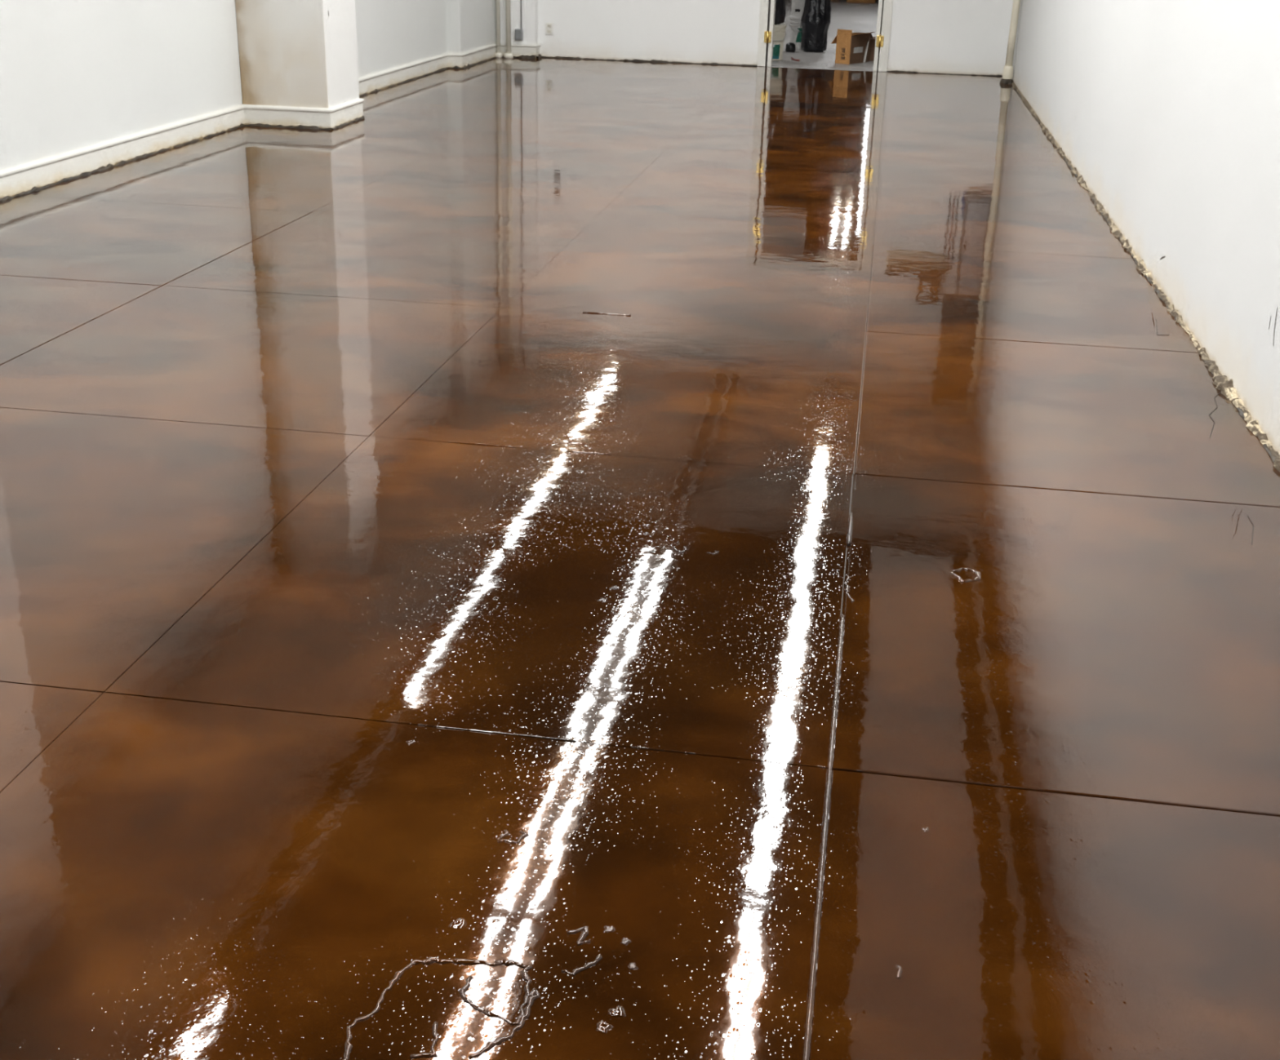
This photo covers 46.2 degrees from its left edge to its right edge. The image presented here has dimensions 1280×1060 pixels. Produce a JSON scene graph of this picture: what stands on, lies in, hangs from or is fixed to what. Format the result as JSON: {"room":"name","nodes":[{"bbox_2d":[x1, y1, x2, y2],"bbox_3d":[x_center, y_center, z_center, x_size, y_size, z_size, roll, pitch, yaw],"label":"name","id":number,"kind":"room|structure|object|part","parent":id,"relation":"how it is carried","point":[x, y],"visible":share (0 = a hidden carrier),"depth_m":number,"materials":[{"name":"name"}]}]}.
{"room":"empty commercial room","nodes":[
{"label":"empty commercial room","id":0,"kind":"room"},
{"bbox_2d":[0,0,242,170],"bbox_3d":[-3.854,-2.092,3.837,0.150,3.730,13.650,5,22,8],"label":"wall","id":1,"kind":"structure","parent":0,"point":[75,74],"depth_m":8.61,"materials":[{"name":"paint"}]},
{"bbox_2d":[0,42,496,201],"bbox_3d":[-3.024,-1.550,7.173,0.662,0.145,19.320,5,22,8],"label":"baseboard","id":2,"kind":"structure","parent":1,"relation":"attached to","point":[33,176],"depth_m":9.93,"materials":[{"name":"paint"}]},
{"bbox_2d":[355,0,446,77],"bbox_3d":[-2.218,-5.729,12.844,0.300,3.730,6.210,5,22,8],"label":"wall","id":3,"kind":"structure","parent":0,"point":[391,33],"depth_m":13.19,"materials":[{"name":"paint"}]},
{"bbox_2d":[445,0,496,53],"bbox_3d":[-1.684,-6.435,14.831,0.190,3.560,1.580,5,22,8],"label":"pillar","id":4,"kind":"structure","parent":0,"point":[470,24],"depth_m":14.93,"materials":[{"name":"paint"}]},
{"bbox_2d":[0,0,1279,1059],"bbox_3d":[1.727,-3.899,13.692,9.000,0.204,34.500,5,22,8],"label":"floor","id":5,"kind":"structure","parent":0,"point":[542,558],"depth_m":3.41,"materials":[{"name":"concrete"}]},
{"bbox_2d":[235,0,359,107],"bbox_3d":[-2.374,-4.537,10.141,0.631,3.560,0.650,5,22,8],"label":"pillar","id":6,"kind":"structure","parent":5,"relation":"on","point":[295,53],"depth_m":10.34,"materials":[{"name":"paint"}]},
{"bbox_2d":[495,0,502,57],"bbox_3d":[-1.459,-6.625,15.311,0.084,3.460,0.084,5,22,8],"label":"pipe","id":7,"kind":"object","parent":5,"relation":"on","point":[498,55],"visible":1,"depth_m":15.85,"materials":[{"name":"beige paint"}]},
{"bbox_2d":[503,0,513,58],"bbox_3d":[-1.351,-6.616,15.296,0.100,3.460,0.100,5,22,8],"label":"pipe","id":8,"kind":"object","parent":5,"relation":"on","point":[508,55],"visible":1,"depth_m":15.83,"materials":[{"name":"beige paint"}]},
{"bbox_2d":[772,23,786,60],"bbox_3d":[1.448,-5.380,16.538,0.317,0.376,0.317,5,22,8],"label":"bucket","id":9,"kind":"object","parent":5,"relation":"on","point":[780,29],"visible":0.44,"depth_m":16.43,"materials":[{"name":"beige plastic"}]},
{"bbox_2d":[773,44,780,56],"bbox_3d":[1.497,-5.258,16.456,0.082,0.115,0.012,-8,24,-21],"label":"print","id":10,"kind":"object","parent":9,"relation":"attached to","point":[776,48],"depth_m":16.46,"materials":[{"name":"teal paper"}]},
{"bbox_2d":[774,0,786,24],"bbox_3d":[1.450,-5.813,16.373,0.302,0.550,0.311,5,22,8],"label":"garbage bag","id":11,"kind":"object","parent":9,"relation":"on","point":[780,11],"visible":0.46,"depth_m":16.34,"materials":[{"name":"black plastic"}]},
{"bbox_3d":[1.452,-5.539,16.474,0.316,0.031,0.316,5,22,8],"label":"lid","id":12,"kind":"part","parent":9,"relation":"part of","materials":[{"name":"beige plastic"}]},
{"bbox_2d":[785,42,795,52],"bbox_3d":[1.771,-5.681,17.661,0.120,0.100,0.120,5,22,8],"label":"block","id":13,"kind":"object","parent":5,"relation":"on","point":[790,46],"visible":1,"depth_m":17.62,"materials":[{"name":"black plastic"}]},
{"bbox_2d":[789,15,802,49],"bbox_3d":[1.936,-5.955,17.980,0.318,0.376,0.317,5,22,8],"label":"bucket","id":14,"kind":"object","parent":5,"relation":"on","point":[796,29],"visible":0.44,"depth_m":17.88,"materials":[{"name":"plastic"}]},
{"bbox_3d":[1.941,-6.115,17.915,0.316,0.031,0.316,5,22,8],"label":"lid","id":15,"kind":"part","parent":14,"relation":"part of","materials":[{"name":"plastic"}]},
{"bbox_2d":[791,0,805,17],"bbox_3d":[1.938,-6.305,17.838,0.318,0.376,0.317,5,22,8],"label":"bucket","id":16,"kind":"object","parent":14,"relation":"on","point":[797,6],"visible":0.61,"depth_m":17.77,"materials":[{"name":"plastic"}]},
{"bbox_2d":[795,32,802,42],"bbox_3d":[1.911,-5.867,17.877,0.111,0.110,0.018,5,23,9],"label":"print","id":17,"kind":"object","parent":14,"relation":"attached to","point":[798,35],"depth_m":17.88,"materials":[{"name":"teal"}]},
{"bbox_2d":[800,0,831,52],"bbox_3d":[2.070,-6.129,17.589,0.349,1.000,0.324,5,22,8],"label":"garbage bag","id":18,"kind":"object","parent":5,"relation":"on","point":[815,20],"visible":1,"depth_m":17.56,"materials":[{"name":"black plastic"}]},
{"bbox_2d":[831,29,875,64],"bbox_3d":[2.397,-5.327,16.502,0.361,0.355,0.629,15,26,29],"label":"cardboard box","id":19,"kind":"object","parent":5,"relation":"on","point":[851,46],"visible":0.98,"depth_m":16.34,"materials":[{"name":"brown cardboard"}]},
{"bbox_3d":[2.208,-5.222,16.304,0.175,0.300,0.005,15,26,30],"label":"panel","id":20,"kind":"part","parent":19,"relation":"part of","materials":[{"name":"cardboard"}]},
{"bbox_3d":[2.414,-5.279,16.457,0.005,0.300,0.502,15,26,29],"label":"panel","id":21,"kind":"part","parent":19,"relation":"part of","materials":[{"name":"brown cardboard"}]},
{"bbox_2d":[846,0,875,3],"bbox_3d":[4.290,-10.477,28.996,0.570,0.530,0.520,5,22,8],"label":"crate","id":22,"kind":"object","parent":5,"relation":"on","point":[847,1],"visible":1,"depth_m":28.85,"materials":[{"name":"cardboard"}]},
{"bbox_2d":[862,40,869,62],"bbox_3d":[2.497,-5.296,16.555,0.024,0.254,0.239,7,23,14],"label":"trim offcut","id":23,"kind":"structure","parent":5,"relation":"on","point":[867,46],"depth_m":16.54,"materials":[{"name":"white wood"}]},
{"bbox_2d":[869,36,875,60],"bbox_3d":[2.762,-5.420,16.911,0.395,0.236,0.353,5,22,8],"label":"cardboard box","id":24,"kind":"object","parent":5,"relation":"on","point":[872,50],"visible":0.02,"depth_m":16.77,"materials":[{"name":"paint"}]},
{"bbox_2d":[537,0,1013,75],"bbox_3d":[1.129,-6.605,15.214,5.510,3.730,0.140,5,22,8],"label":"wall","id":25,"kind":"structure","parent":0,"point":[956,37],"depth_m":15.73,"materials":[{"name":"paint"}]},
{"bbox_2d":[500,0,537,44],"bbox_3d":[-1.268,-6.690,15.443,0.420,3.530,0.180,5,22,8],"label":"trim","id":26,"kind":"structure","parent":25,"relation":"attached to","point":[529,7],"depth_m":15.88,"materials":[{"name":"paint"}]},
{"bbox_2d":[515,0,523,39],"bbox_3d":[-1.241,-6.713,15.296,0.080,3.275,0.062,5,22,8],"label":"outlet box","id":27,"kind":"object","parent":25,"relation":"attached to","point":[518,32],"visible":1,"depth_m":15.87,"materials":[{"name":"metal"}]},
{"bbox_2d":[500,43,542,58],"bbox_3d":[-1.285,-5.126,16.038,0.446,0.145,0.213,5,22,8],"label":"baseboard","id":28,"kind":"structure","parent":25,"relation":"attached to","point":[518,50],"depth_m":15.97,"materials":[{"name":"paint"}]},
{"bbox_2d":[545,22,553,35],"bbox_3d":[-0.968,-5.348,16.000,0.085,0.126,0.017,5,22,8],"label":"wall outlet","id":29,"kind":"object","parent":25,"relation":"attached to","point":[548,25],"visible":1,"depth_m":16.00,"materials":[{"name":"white plastic"}]},
{"bbox_2d":[541,56,763,66],"bbox_3d":[0.111,-4.989,15.956,2.405,0.025,0.029,5,22,8],"label":"trim","id":30,"kind":"structure","parent":25,"relation":"attached to","point":[562,57],"depth_m":15.95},
{"bbox_2d":[756,0,893,71],"bbox_3d":[1.940,-5.837,15.372,1.355,2.130,0.203,5,22,8],"label":"door frame","id":31,"kind":"structure","parent":25,"relation":"in","point":[767,7],"depth_m":15.58,"materials":[{"name":"paint"}]},
{"bbox_3d":[1.302,-5.864,15.396,0.085,2.130,0.020,5,22,8],"label":"casing","id":32,"kind":"part","parent":31,"relation":"part of","materials":[{"name":"paint"}]},
{"bbox_3d":[2.552,-5.759,15.223,0.093,2.130,0.020,5,22,8],"label":"casing","id":33,"kind":"part","parent":31,"relation":"part of","materials":[{"name":"paint"}]},
{"bbox_2d":[887,70,1002,76],"bbox_3d":[3.168,-4.728,15.532,1.260,0.019,0.027,5,22,8],"label":"trim","id":34,"kind":"structure","parent":25,"relation":"attached to","point":[898,71],"depth_m":15.56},
{"bbox_2d":[1012,0,1279,455],"bbox_3d":[2.366,-2.740,5.845,0.151,3.730,19.780,5,22,8],"label":"wall","id":35,"kind":"structure","parent":0,"point":[1167,112],"depth_m":6.07,"materials":[{"name":"paint"}]},
{"bbox_2d":[1000,0,1021,84],"bbox_3d":[3.656,-6.005,14.142,0.132,3.460,0.139,5,22,8],"label":"pipe","id":36,"kind":"object","parent":35,"relation":"attached to","point":[1007,73],"visible":1,"depth_m":14.64,"materials":[{"name":"paint"}]},
{"bbox_2d":[1011,81,1279,471],"bbox_3d":[2.228,-1.089,6.537,0.047,0.043,19.480,5,22,8],"label":"trim","id":37,"kind":"structure","parent":35,"relation":"attached to","point":[1226,387],"depth_m":5.90,"materials":[{"name":"paint"}]}
]}

